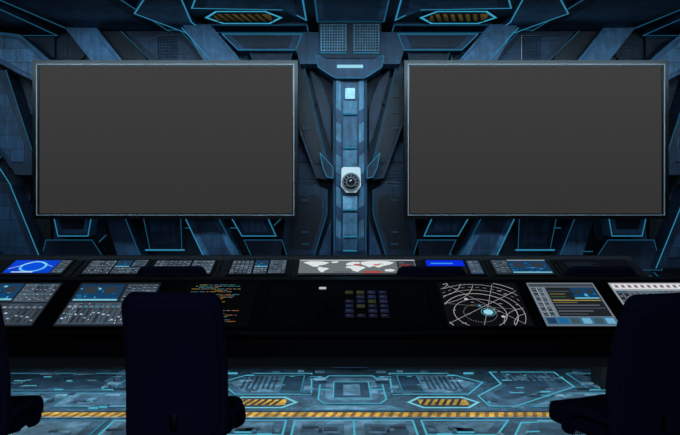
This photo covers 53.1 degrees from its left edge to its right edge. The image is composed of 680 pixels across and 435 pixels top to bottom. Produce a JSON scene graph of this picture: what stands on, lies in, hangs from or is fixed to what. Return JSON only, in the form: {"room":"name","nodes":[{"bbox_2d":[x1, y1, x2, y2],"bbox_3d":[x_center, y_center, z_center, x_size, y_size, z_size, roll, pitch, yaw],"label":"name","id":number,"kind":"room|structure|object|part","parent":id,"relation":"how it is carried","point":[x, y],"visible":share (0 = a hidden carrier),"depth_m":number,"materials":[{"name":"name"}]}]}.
{"room":"control room","nodes":[
{"label":"control room","id":0,"kind":"room"},
{"bbox_2d":[10,368,605,434],"bbox_3d":[0.097,1.500,2.125,10.000,0.100,9.250,0,0,0],"label":"floor","id":1,"kind":"structure","parent":0,"point":[480,374],"depth_m":5.83,"materials":[{"name":"blue metal"}]},
{"bbox_2d":[9,369,605,434],"bbox_3d":[0.097,1.441,2.389,7.440,0.018,8.088,0,0,0],"label":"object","id":2,"kind":"structure","parent":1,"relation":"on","point":[514,390],"depth_m":5.31,"materials":[{"name":"blue metal"}]},
{"bbox_2d":[0,304,43,434],"bbox_3d":[-1.731,0.889,3.300,0.591,1.122,0.720,0,0,-11],"label":"office chair","id":3,"kind":"object","parent":2,"relation":"on","point":[16,412],"visible":1,"depth_m":3.11,"materials":[{"name":"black fabric"}]},
{"bbox_3d":[-1.737,0.678,3.042,0.464,0.700,0.181,0,0,-3],"label":"backrest","id":4,"kind":"part","parent":3,"relation":"part of","materials":[{"name":"blue fabric"}]},
{"bbox_3d":[-1.519,0.965,3.253,0.076,0.166,0.319,0,0,-3],"label":"armrest","id":5,"kind":"part","parent":3,"relation":"part of","materials":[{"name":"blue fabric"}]},
{"bbox_3d":[-1.753,0.974,3.351,0.474,0.093,0.462,0,0,-3],"label":"seat","id":6,"kind":"part","parent":3,"relation":"part of","materials":[{"name":"blue fabric"}]},
{"bbox_2d":[121,292,245,434],"bbox_3d":[-0.715,0.889,3.299,0.591,1.122,0.720,0,0,-7],"label":"office chair","id":7,"kind":"object","parent":2,"relation":"on","point":[176,363],"visible":1,"depth_m":3.03,"materials":[{"name":"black fabric"}]},
{"bbox_3d":[-0.733,0.974,3.351,0.474,0.093,0.462,0,0,2],"label":"seat","id":8,"kind":"part","parent":7,"relation":"part of","materials":[{"name":"blue fabric"}]},
{"bbox_3d":[-0.507,0.965,3.235,0.076,0.166,0.319,0,0,2],"label":"armrest","id":9,"kind":"part","parent":7,"relation":"part of","materials":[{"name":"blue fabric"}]},
{"bbox_2d":[0,255,647,388],"bbox_3d":[-0.502,0.890,5.715,6.001,1.120,0.530,0,0,0],"label":"control console","id":10,"kind":"object","parent":2,"relation":"on","point":[598,374],"visible":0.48,"depth_m":5.83,"materials":[{"name":"plastic"}]},
{"bbox_2d":[0,259,76,275],"bbox_3d":[-2.505,0.416,5.638,0.522,0.119,0.309,0,0,0],"label":"display","id":11,"kind":"object","parent":10,"relation":"on","point":[18,267],"visible":1,"depth_m":5.62,"materials":[{"name":"blue glass"}]},
{"bbox_2d":[77,259,151,275],"bbox_3d":[-1.858,0.416,5.638,0.522,0.119,0.309,0,0,0],"label":"display","id":12,"kind":"object","parent":10,"relation":"on","point":[94,267],"visible":0.99,"depth_m":5.62,"materials":[{"name":"grey plastic"}]},
{"bbox_2d":[137,266,206,275],"bbox_3d":[-1.208,0.709,5.143,0.524,0.721,0.633,0,0,0],"label":"seat","id":13,"kind":"object","parent":10,"relation":"attached to","point":[144,270],"visible":0.06,"depth_m":4.84,"materials":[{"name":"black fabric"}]},
{"bbox_2d":[151,259,218,275],"bbox_3d":[-1.302,0.416,5.638,0.538,0.119,0.309,0,0,0],"label":"display","id":14,"kind":"object","parent":10,"relation":"on","point":[209,265],"visible":0.58,"depth_m":5.70,"materials":[{"name":"grey plastic"}]},
{"bbox_2d":[225,259,289,275],"bbox_3d":[-0.676,0.416,5.638,0.497,0.119,0.309,0,0,0],"label":"display","id":15,"kind":"object","parent":10,"relation":"on","point":[237,267],"visible":0.99,"depth_m":5.62,"materials":[{"name":"grey glass"}]},
{"bbox_2d":[296,259,416,275],"bbox_3d":[0.145,0.416,5.638,0.994,0.119,0.309,0,0,0],"label":"display","id":16,"kind":"object","parent":10,"relation":"on","point":[306,267],"visible":0.81,"depth_m":5.64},
{"bbox_2d":[396,266,465,275],"bbox_3d":[0.655,0.709,5.143,0.524,0.721,0.633,0,0,0],"label":"seat","id":17,"kind":"object","parent":10,"relation":"attached to","point":[403,270],"visible":0.05,"depth_m":4.84,"materials":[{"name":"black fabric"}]},
{"bbox_2d":[423,259,487,275],"bbox_3d":[0.946,0.416,5.638,0.488,0.119,0.309,0,0,0],"label":"display","id":18,"kind":"object","parent":10,"relation":"on","point":[472,267],"visible":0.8,"depth_m":5.68,"materials":[{"name":"blue glass"}]},
{"bbox_2d":[488,259,556,275],"bbox_3d":[1.505,0.416,5.638,0.497,0.119,0.309,0,0,0],"label":"display","id":19,"kind":"object","parent":10,"relation":"on","point":[500,267],"visible":0.98,"depth_m":5.62,"materials":[{"name":"blue glass"}]},
{"bbox_2d":[564,266,635,275],"bbox_3d":[1.871,0.709,5.143,0.524,0.721,0.633,0,0,0],"label":"seat","id":20,"kind":"object","parent":10,"relation":"attached to","point":[572,270],"visible":0.06,"depth_m":4.84,"materials":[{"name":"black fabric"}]},
{"bbox_2d":[0,276,679,366],"bbox_3d":[0.097,0.932,4.388,6.600,1.036,0.825,0,0,0],"label":"control console","id":21,"kind":"object","parent":2,"relation":"on","point":[297,321],"visible":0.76,"depth_m":4.10,"materials":[{"name":"plastic"}]},
{"bbox_2d":[0,282,65,328],"bbox_3d":[-2.056,0.542,4.253,0.486,0.233,0.481,0,0,0],"label":"display","id":22,"kind":"object","parent":21,"relation":"on","point":[23,304],"visible":0.98,"depth_m":4.28,"materials":[{"name":"grey plastic"}]},
{"bbox_2d":[50,282,163,328],"bbox_3d":[-1.438,0.542,4.253,0.549,0.233,0.481,0,0,0],"label":"display","id":23,"kind":"object","parent":21,"relation":"on","point":[92,305],"visible":0.71,"depth_m":4.23,"materials":[{"name":"grey plastic"}]},
{"bbox_2d":[185,282,258,328],"bbox_3d":[-0.769,0.542,4.253,0.462,0.233,0.481,0,0,0],"label":"display","id":24,"kind":"object","parent":21,"relation":"on","point":[237,299],"visible":0.41,"depth_m":4.31,"materials":[{"name":"black glass"}]},
{"bbox_2d":[436,282,536,328],"bbox_3d":[0.897,0.542,4.253,0.530,0.233,0.481,0,0,0],"label":"display","id":25,"kind":"object","parent":21,"relation":"on","point":[465,305],"visible":1,"depth_m":4.22,"materials":[{"name":"black glass"}]},
{"bbox_2d":[524,282,617,328],"bbox_3d":[1.444,0.542,4.253,0.462,0.233,0.481,0,0,0],"label":"display","id":26,"kind":"object","parent":21,"relation":"on","point":[559,305],"visible":0.98,"depth_m":4.22,"materials":[{"name":"glass"}]},
{"bbox_2d":[605,282,679,307],"bbox_3d":[2.044,0.542,4.253,0.586,0.233,0.481,0,0,0],"label":"display","id":27,"kind":"object","parent":21,"relation":"on","point":[621,291],"visible":0.25,"depth_m":4.41,"materials":[{"name":"white plastic"}]},
{"bbox_2d":[549,292,679,434],"bbox_3d":[1.357,0.892,3.293,0.591,1.117,0.720,0,0,-30],"label":"office chair","id":28,"kind":"object","parent":2,"relation":"on","point":[642,395],"visible":1,"depth_m":3.00,"materials":[{"name":"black fabric"}]},
{"bbox_3d":[1.320,0.974,3.333,0.474,0.093,0.462,0,0,-22],"label":"seat","id":29,"kind":"part","parent":28,"relation":"part of","materials":[{"name":"blue fabric"}]},
{"bbox_3d":[1.148,0.965,3.147,0.076,0.166,0.319,0,0,-22],"label":"armrest","id":30,"kind":"part","parent":28,"relation":"part of","materials":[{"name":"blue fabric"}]},
{"bbox_3d":[1.434,0.681,3.046,0.484,0.695,0.183,0,0,-22],"label":"backrest","id":31,"kind":"part","parent":28,"relation":"part of","materials":[{"name":"blue fabric"}]},
{"bbox_2d":[0,32,654,275],"bbox_3d":[0.097,-0.175,6.675,10.000,3.250,0.150,0,0,0],"label":"wall","id":32,"kind":"structure","parent":0,"point":[371,86],"depth_m":6.60,"materials":[{"name":"metal"}]},
{"bbox_2d":[32,60,297,218],"bbox_3d":[-1.566,-0.698,6.335,2.376,1.422,0.490,0,0,0],"label":"wall-mounted screen","id":33,"kind":"object","parent":32,"relation":"attached to","point":[112,139],"visible":1,"depth_m":6.12,"materials":[{"name":"silver metal"}]},
{"bbox_2d":[0,24,679,367],"bbox_3d":[0.090,-0.203,6.345,7.894,3.284,0.490,0,0,0],"label":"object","id":34,"kind":"structure","parent":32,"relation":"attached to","point":[20,234],"depth_m":6.39,"materials":[{"name":"blue metal"}]},
{"bbox_2d":[0,34,679,275],"bbox_3d":[0.100,-0.212,6.571,9.781,3.112,0.057,0,0,0],"label":"panelling","id":35,"kind":"object","parent":32,"relation":"attached to","point":[68,49],"visible":0.06,"depth_m":6.57,"materials":[{"name":"blue metal"}]},
{"bbox_2d":[403,60,668,218],"bbox_3d":[1.760,-0.698,6.335,2.367,1.422,0.490,0,0,0],"label":"wall-mounted screen","id":36,"kind":"object","parent":32,"relation":"attached to","point":[483,139],"visible":1,"depth_m":6.12,"materials":[{"name":"silver metal"}]},
{"bbox_2d":[0,0,679,35],"bbox_3d":[0.097,-1.767,2.304,9.500,0.060,8.408,0,0,0],"label":"ceiling","id":37,"kind":"structure","parent":0,"point":[230,16],"depth_m":5.92,"materials":[{"name":"blue metal"}]},
{"bbox_2d":[316,22,383,367],"bbox_3d":[0.091,-0.215,6.380,0.629,3.245,0.419,0,0,0],"label":"pillar","id":38,"kind":"structure","parent":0,"point":[349,58],"depth_m":6.27,"materials":[{"name":"blue metal"}]},
{"bbox_2d":[341,167,360,192],"bbox_3d":[0.101,-0.345,6.220,0.183,0.233,0.099,0,0,0],"label":"gauge","id":39,"kind":"object","parent":38,"relation":"attached to","point":[350,176],"depth_m":6.21}
]}

